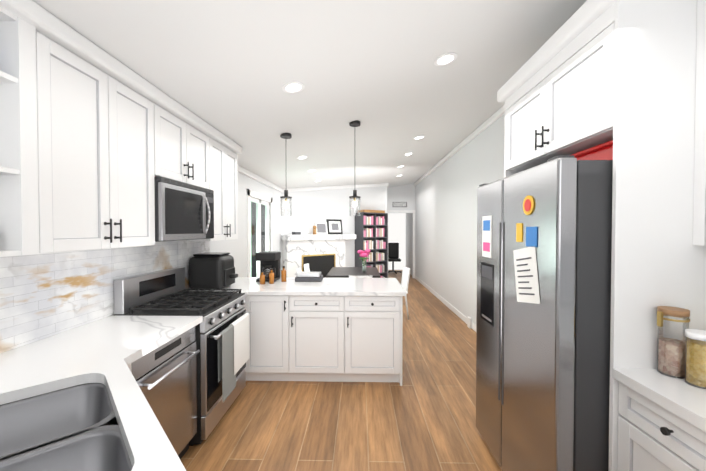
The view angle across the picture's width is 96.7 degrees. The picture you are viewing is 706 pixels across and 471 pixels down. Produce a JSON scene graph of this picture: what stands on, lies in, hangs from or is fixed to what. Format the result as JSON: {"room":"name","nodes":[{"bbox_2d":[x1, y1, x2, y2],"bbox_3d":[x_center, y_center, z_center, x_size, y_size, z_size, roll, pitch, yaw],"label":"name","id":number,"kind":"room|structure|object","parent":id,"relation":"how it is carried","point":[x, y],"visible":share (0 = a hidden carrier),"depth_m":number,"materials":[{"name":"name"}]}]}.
{"room":"kitchen","nodes":[
{"label":"kitchen","id":0,"kind":"room"},
{"bbox_2d":[112,172,280,314],"bbox_3d":[-1.695,-0.078,3.269,0.100,3.050,7.510,0,1,1],"label":"wall","id":1,"kind":"structure","parent":0,"point":[236,249],"depth_m":4.66,"materials":[{"name":"white paint"}]},
{"bbox_2d":[0,6,38,256],"bbox_3d":[-1.525,-0.403,1.213,0.333,0.970,0.278,0,1,1],"label":"shelf","id":2,"kind":"object","parent":1,"relation":"attached to","point":[19,218],"visible":1,"depth_m":1.29,"materials":[{"name":"white wood"}]},
{"bbox_2d":[36,31,154,253],"bbox_3d":[-1.494,-0.411,1.737,0.371,0.970,0.766,0,1,1],"label":"upper cabinet","id":3,"kind":"object","parent":1,"relation":"attached to","point":[95,141],"visible":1,"depth_m":1.62,"materials":[{"name":"white wood"}]},
{"bbox_2d":[0,241,209,353],"bbox_3d":[-1.680,0.308,1.596,0.008,0.504,3.948,0,1,1],"label":"backsplash","id":4,"kind":"structure","parent":1,"relation":"attached to","point":[44,295],"depth_m":1.83,"materials":[{"name":"tile"}]},
{"bbox_2d":[0,0,241,153],"bbox_3d":[-1.477,-0.947,2.304,0.378,0.082,2.570,0,1,1],"label":"crown molding","id":5,"kind":"structure","parent":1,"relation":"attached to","point":[44,22],"depth_m":1.65,"materials":[{"name":"white wood"}]},
{"bbox_2d":[152,102,209,188],"bbox_3d":[-1.476,-0.662,2.506,0.371,0.495,0.768,0,1,1],"label":"upper cabinet","id":6,"kind":"object","parent":1,"relation":"attached to","point":[181,150],"visible":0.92,"depth_m":2.42,"materials":[{"name":"white wood"}]},
{"bbox_2d":[154,176,213,241],"bbox_3d":[-1.440,-0.186,2.513,0.415,0.443,0.755,0,1,1],"label":"microwave","id":7,"kind":"object","parent":6,"relation":"attached to","point":[184,211],"visible":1,"depth_m":2.36,"materials":[{"name":"grey metal"}]},
{"bbox_2d":[178,137,237,240],"bbox_3d":[-1.459,-0.437,3.225,0.371,0.970,0.652,0,1,1],"label":"upper cabinet","id":8,"kind":"object","parent":1,"relation":"attached to","point":[223,172],"visible":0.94,"depth_m":3.18,"materials":[{"name":"white wood"}]},
{"bbox_2d":[247,189,272,276],"bbox_3d":[-1.627,0.345,5.441,0.095,2.130,1.340,0,1,1],"label":"window","id":9,"kind":"structure","parent":1,"relation":"in","point":[258,199],"depth_m":5.39,"materials":[{"name":"white"}]},
{"bbox_2d":[237,165,282,191],"bbox_3d":[-1.574,-0.945,5.208,0.050,0.081,3.223,0,1,1],"label":"crown molding","id":10,"kind":"structure","parent":1,"relation":"attached to","point":[240,169],"depth_m":5.10,"materials":[{"name":"white"}]},
{"bbox_2d":[32,0,586,188],"bbox_3d":[0.131,-1.325,5.726,3.635,0.707,12.550,0,1,1],"label":"ceiling","id":11,"kind":"structure","parent":0,"point":[229,69],"depth_m":2.22,"materials":[{"name":"white paint"}]},
{"bbox_2d":[280,133,291,215],"bbox_3d":[-0.732,-0.661,3.432,0.124,0.890,0.124,0,1,1],"label":"pendant light","id":12,"kind":"object","parent":11,"relation":"hanging from","point":[286,136],"visible":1,"depth_m":3.42,"materials":[{"name":"black"}]},
{"bbox_2d":[282,82,304,92],"bbox_3d":[-0.455,-1.131,2.397,0.169,0.034,0.170,0,1,1],"label":"recessed light","id":13,"kind":"object","parent":11,"relation":"in","point":[292,87],"visible":1,"depth_m":2.38,"materials":[{"name":"white plastic"}]},
{"bbox_2d":[297,155,307,158],"bbox_3d":[-0.721,-1.113,4.474,0.169,0.034,0.170,0,1,1],"label":"recessed light","id":14,"kind":"object","parent":11,"relation":"in","point":[303,157],"visible":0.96,"depth_m":4.46,"materials":[{"name":"white"}]},
{"bbox_2d":[349,120,360,215],"bbox_3d":[0.021,-0.723,3.413,0.124,1.016,0.124,0,1,1],"label":"pendant light","id":15,"kind":"object","parent":11,"relation":"hanging from","point":[355,123],"visible":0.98,"depth_m":3.40,"materials":[{"name":"black"}]},
{"bbox_2d":[413,135,424,139],"bbox_3d":[0.939,-1.390,4.450,0.169,0.034,0.170,0,1,1],"label":"recessed light","id":16,"kind":"object","parent":11,"relation":"in","point":[418,137],"visible":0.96,"depth_m":4.43,"materials":[{"name":"white"}]},
{"bbox_2d":[434,52,456,65],"bbox_3d":[0.695,-1.322,2.356,0.169,0.034,0.170,0,1,1],"label":"recessed light","id":17,"kind":"object","parent":11,"relation":"in","point":[446,59],"visible":1,"depth_m":2.35,"materials":[{"name":"white plastic"}]},
{"bbox_2d":[281,186,386,269],"bbox_3d":[-0.386,-0.156,7.840,2.430,3.050,2.093,0,1,1],"label":"wall","id":18,"kind":"structure","parent":0,"point":[309,208],"depth_m":6.78,"materials":[{"name":"white paint"}]},
{"bbox_2d":[283,183,388,191],"bbox_3d":[-0.256,-1.193,7.764,2.448,0.491,2.048,0,1,1],"label":"crown molding","id":19,"kind":"structure","parent":18,"relation":"attached to","point":[382,184],"depth_m":7.59,"materials":[{"name":"white"}]},
{"bbox_2d":[180,270,501,470],"bbox_3d":[0.131,1.435,5.773,3.635,0.060,12.550,0,1,1],"label":"floor","id":20,"kind":"structure","parent":0,"point":[422,417],"depth_m":2.49,"materials":[{"name":"brown wood"}]},
{"bbox_2d":[109,364,131,424],"bbox_3d":[-1.055,1.056,0.578,1.303,0.874,1.918,0,1,1],"label":"base cabinet","id":21,"kind":"object","parent":20,"relation":"on","point":[112,421],"depth_m":1.49,"materials":[{"name":"white wood"}]},
{"bbox_2d":[0,315,705,470],"bbox_3d":[0.016,0.594,0.856,3.433,0.040,2.542,0,1,1],"label":"countertop","id":22,"kind":"structure","parent":21,"relation":"on","point":[106,351],"depth_m":1.28,"materials":[{"name":"stone"}]},
{"bbox_2d":[0,383,132,470],"bbox_3d":[-0.941,0.720,0.889,0.490,0.210,0.850,-1,1,-44],"label":"double-bowl sink","id":23,"kind":"object","parent":22,"relation":"in","point":[68,429],"visible":0.92,"depth_m":1.13,"materials":[{"name":"silver metal"}]},
{"bbox_2d":[657,306,689,378],"bbox_3d":[1.301,0.432,1.282,0.105,0.267,0.096,0,1,1],"label":"jar","id":24,"kind":"object","parent":22,"relation":"on","point":[670,357],"visible":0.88,"depth_m":1.26,"materials":[{"name":"clear glass"}]},
{"bbox_2d":[685,329,705,388],"bbox_3d":[1.320,0.467,1.192,0.084,0.200,0.084,0,1,1],"label":"jar","id":25,"kind":"object","parent":22,"relation":"on","point":[695,362],"visible":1,"depth_m":1.18,"materials":[{"name":"clear glass"}]},
{"bbox_2d":[131,326,199,458],"bbox_3d":[-1.349,1.035,1.854,0.654,0.873,0.604,0,1,1],"label":"dishwasher","id":26,"kind":"object","parent":20,"relation":"on","point":[165,375],"visible":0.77,"depth_m":1.89,"materials":[{"name":"grey metal"}]},
{"bbox_2d":[113,267,251,445],"bbox_3d":[-1.291,0.880,2.556,0.719,1.160,0.772,0,1,1],"label":"gas range","id":27,"kind":"object","parent":20,"relation":"on","point":[222,340],"visible":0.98,"depth_m":2.34,"materials":[{"name":"silver metal"}]},
{"bbox_2d":[245,295,296,380],"bbox_3d":[-0.805,1.009,3.347,0.507,0.874,0.600,0,1,1],"label":"base cabinet","id":28,"kind":"object","parent":20,"relation":"on","point":[272,319],"depth_m":3.06,"materials":[{"name":"white wood"}]},
{"bbox_2d":[189,277,405,295],"bbox_3d":[-0.561,0.550,3.412,2.159,0.040,0.972,0,1,1],"label":"countertop","id":29,"kind":"structure","parent":28,"relation":"on","point":[290,286],"depth_m":3.22,"materials":[{"name":"stone"}]},
{"bbox_2d":[189,252,237,288],"bbox_3d":[-1.397,0.357,3.204,0.430,0.352,0.340,0,1,1],"label":"air fryer","id":30,"kind":"object","parent":29,"relation":"on","point":[211,270],"visible":0.96,"depth_m":3.04,"materials":[{"name":"black plastic"}]},
{"bbox_2d":[260,271,264,284],"bbox_3d":[-0.987,0.456,3.417,0.055,0.145,0.056,0,1,1],"label":"bottle","id":31,"kind":"object","parent":29,"relation":"on","point":[262,277],"depth_m":3.39,"materials":[{"name":"orange glass"}]},
{"bbox_2d":[255,251,280,281],"bbox_3d":[-0.991,0.359,3.678,0.230,0.330,0.265,0,1,1],"label":"coffee maker","id":32,"kind":"object","parent":29,"relation":"on","point":[268,260],"visible":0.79,"depth_m":3.62,"materials":[{"name":"black plastic"}]},
{"bbox_2d":[269,268,273,283],"bbox_3d":[-0.896,0.446,3.454,0.055,0.165,0.056,0,1,1],"label":"bottle","id":33,"kind":"object","parent":29,"relation":"on","point":[271,277],"depth_m":3.43,"materials":[{"name":"orange glass"}]},
{"bbox_2d":[281,266,285,281],"bbox_3d":[-0.793,0.439,3.592,0.055,0.175,0.056,0,1,1],"label":"bottle","id":34,"kind":"object","parent":29,"relation":"on","point":[283,272],"depth_m":3.57,"materials":[{"name":"orange glass"}]},
{"bbox_2d":[295,272,322,281],"bbox_3d":[-0.511,0.480,3.676,0.300,0.090,0.220,0,1,1],"label":"tray stack","id":35,"kind":"object","parent":29,"relation":"on","point":[309,277],"visible":1,"depth_m":3.58,"materials":[{"name":"grey"}]},
{"bbox_2d":[304,263,309,271],"bbox_3d":[-0.698,0.980,6.080,0.504,0.842,0.462,0,1,1],"label":"chair","id":36,"kind":"object","parent":20,"relation":"on","point":[306,268],"visible":0.08,"depth_m":6.17,"materials":[{"name":"white plastic"}]},
{"bbox_2d":[282,234,355,277],"bbox_3d":[-0.700,0.680,7.212,1.816,1.400,0.459,-1,1,-38],"label":"fireplace","id":37,"kind":"object","parent":20,"relation":"on","point":[323,254],"visible":0.48,"depth_m":7.07,"materials":[{"name":"stone"}]},
{"bbox_2d":[292,219,342,234],"bbox_3d":[-0.792,-0.205,7.304,1.390,0.360,0.160,-1,1,-44],"label":"frame","id":38,"kind":"object","parent":37,"relation":"on","point":[331,226],"visible":1,"depth_m":7.50,"materials":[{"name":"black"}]},
{"bbox_2d":[297,296,352,381],"bbox_3d":[-0.345,1.009,3.336,0.662,0.874,0.600,0,1,1],"label":"base cabinet","id":39,"kind":"object","parent":20,"relation":"on","point":[331,338],"depth_m":3.04,"materials":[{"name":"white wood"}]},
{"bbox_2d":[326,267,380,277],"bbox_3d":[0.019,1.030,5.794,0.900,0.750,1.200,0,1,1],"label":"dining table","id":40,"kind":"object","parent":20,"relation":"on","point":[340,272],"visible":0.42,"depth_m":5.58,"materials":[{"name":"grey wood"}]},
{"bbox_2d":[357,249,369,271],"bbox_3d":[0.198,0.453,5.674,0.239,0.406,0.256,0,1,1],"label":"vase","id":41,"kind":"object","parent":40,"relation":"on","point":[364,254],"visible":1,"depth_m":5.65,"materials":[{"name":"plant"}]},
{"bbox_2d":[349,275,371,277],"bbox_3d":[0.116,1.002,4.804,0.448,0.842,0.497,0,1,1],"label":"chair","id":42,"kind":"object","parent":20,"relation":"on","point":[351,276],"visible":0.1,"depth_m":4.56,"materials":[{"name":"white plastic"}]},
{"bbox_2d":[355,210,387,277],"bbox_3d":[0.483,0.353,8.207,0.860,2.020,0.328,-1,1,-38],"label":"bookshelf","id":43,"kind":"object","parent":20,"relation":"on","point":[371,229],"visible":0.73,"depth_m":8.10,"materials":[{"name":"grey wood"}]},
{"bbox_2d":[353,296,402,385],"bbox_3d":[0.173,1.010,3.324,0.621,0.874,0.600,0,1,1],"label":"base cabinet","id":44,"kind":"object","parent":20,"relation":"on","point":[377,320],"depth_m":3.03,"materials":[{"name":"white wood"}]},
{"bbox_2d":[388,243,401,273],"bbox_3d":[1.439,0.790,11.059,0.556,1.050,0.583,0,1,1],"label":"office chair","id":45,"kind":"object","parent":20,"relation":"on","point":[393,252],"visible":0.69,"depth_m":11.25,"materials":[{"name":"black plastic"}]},
{"bbox_2d":[401,267,409,319],"bbox_3d":[0.737,0.991,5.453,0.497,0.842,0.448,0,1,-9],"label":"chair","id":46,"kind":"object","parent":20,"relation":"on","point":[405,277],"visible":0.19,"depth_m":5.50,"materials":[{"name":"white plastic"}]},
{"bbox_2d":[476,155,612,470],"bbox_3d":[1.311,0.556,1.844,0.832,1.832,0.956,0,1,1],"label":"refrigerator","id":47,"kind":"object","parent":20,"relation":"on","point":[544,251],"visible":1,"depth_m":1.45,"materials":[{"name":"grey metal"}]},
{"bbox_2d":[572,140,612,160],"bbox_3d":[1.461,-0.397,1.566,0.500,0.105,0.440,0,1,1],"label":"tray","id":48,"kind":"object","parent":47,"relation":"on","point":[603,151],"visible":0.04,"depth_m":1.57,"materials":[{"name":"red plastic"}]},
{"bbox_2d":[504,0,705,470],"bbox_3d":[1.420,0.237,1.843,0.670,2.470,1.035,0,1,1],"label":"tall cabinet","id":49,"kind":"object","parent":20,"relation":"on","point":[621,74],"visible":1,"depth_m":1.33,"materials":[{"name":"white wood"}]},
{"bbox_2d":[497,0,616,101],"bbox_3d":[1.404,-1.037,1.304,0.677,0.095,2.160,0,1,1],"label":"crown molding","id":50,"kind":"structure","parent":49,"relation":"attached to","point":[586,14],"depth_m":1.66,"materials":[{"name":"white wood"}]},
{"bbox_2d":[618,382,705,470],"bbox_3d":[1.409,1.049,1.005,0.653,0.874,0.666,0,1,1],"label":"base cabinet","id":51,"kind":"object","parent":20,"relation":"on","point":[653,436],"visible":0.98,"depth_m":1.18,"materials":[{"name":"white wood"}]},
{"bbox_2d":[387,183,414,277],"bbox_3d":[1.464,-0.190,9.841,0.960,3.050,0.100,0,1,1],"label":"wall","id":52,"kind":"structure","parent":0,"point":[403,193],"depth_m":9.76,"materials":[{"name":"white paint"}]},
{"bbox_2d":[387,202,414,277],"bbox_3d":[1.483,0.146,9.788,0.919,2.380,0.016,0,1,1],"label":"door frame","id":53,"kind":"structure","parent":52,"relation":"attached to","point":[399,204],"depth_m":9.77,"materials":[{"name":"white wood"}]},
{"bbox_2d":[406,114,504,324],"bbox_3d":[1.898,-0.119,5.705,0.100,3.050,12.550,0,1,1],"label":"wall","id":54,"kind":"structure","parent":0,"point":[446,230],"depth_m":5.65,"materials":[{"name":"white paint"}]},
{"bbox_2d":[415,275,475,331],"bbox_3d":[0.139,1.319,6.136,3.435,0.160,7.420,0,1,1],"label":"baseboard","id":55,"kind":"structure","parent":54,"relation":"attached to","point":[469,322],"depth_m":5.79,"materials":[{"name":"white wood"}]},
{"bbox_2d":[414,105,504,185],"bbox_3d":[1.830,-1.521,6.033,0.050,0.077,7.450,0,1,1],"label":"crown molding","id":56,"kind":"structure","parent":54,"relation":"attached to","point":[498,114],"depth_m":4.81,"materials":[{"name":"white wood"}]},
{"bbox_2d":[693,0,705,245],"bbox_3d":[1.555,-0.466,0.799,0.351,1.030,1.020,0,1,1],"label":"upper cabinet","id":57,"kind":"object","parent":54,"relation":"attached to","point":[699,217],"visible":1,"depth_m":1.29,"materials":[{"name":"white wood"}]},
{"label":"outside","id":58,"kind":"structure","parent":0,"visible":0},
{"bbox_2d":[250,202,250,276],"bbox_3d":[-2.191,0.208,5.582,0.001,2.400,2.200,0,1,1],"label":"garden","id":59,"kind":"object","parent":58,"point":[250,238],"depth_m":6.63,"materials":[{"name":"white"}]},
{"bbox_2d":[388,213,405,269],"bbox_3d":[1.512,0.001,11.884,0.960,2.600,0.001,0,1,1],"label":"room glow","id":60,"kind":"structure","parent":58,"point":[396,227],"depth_m":11.88,"materials":[{"name":"white"}]}
]}

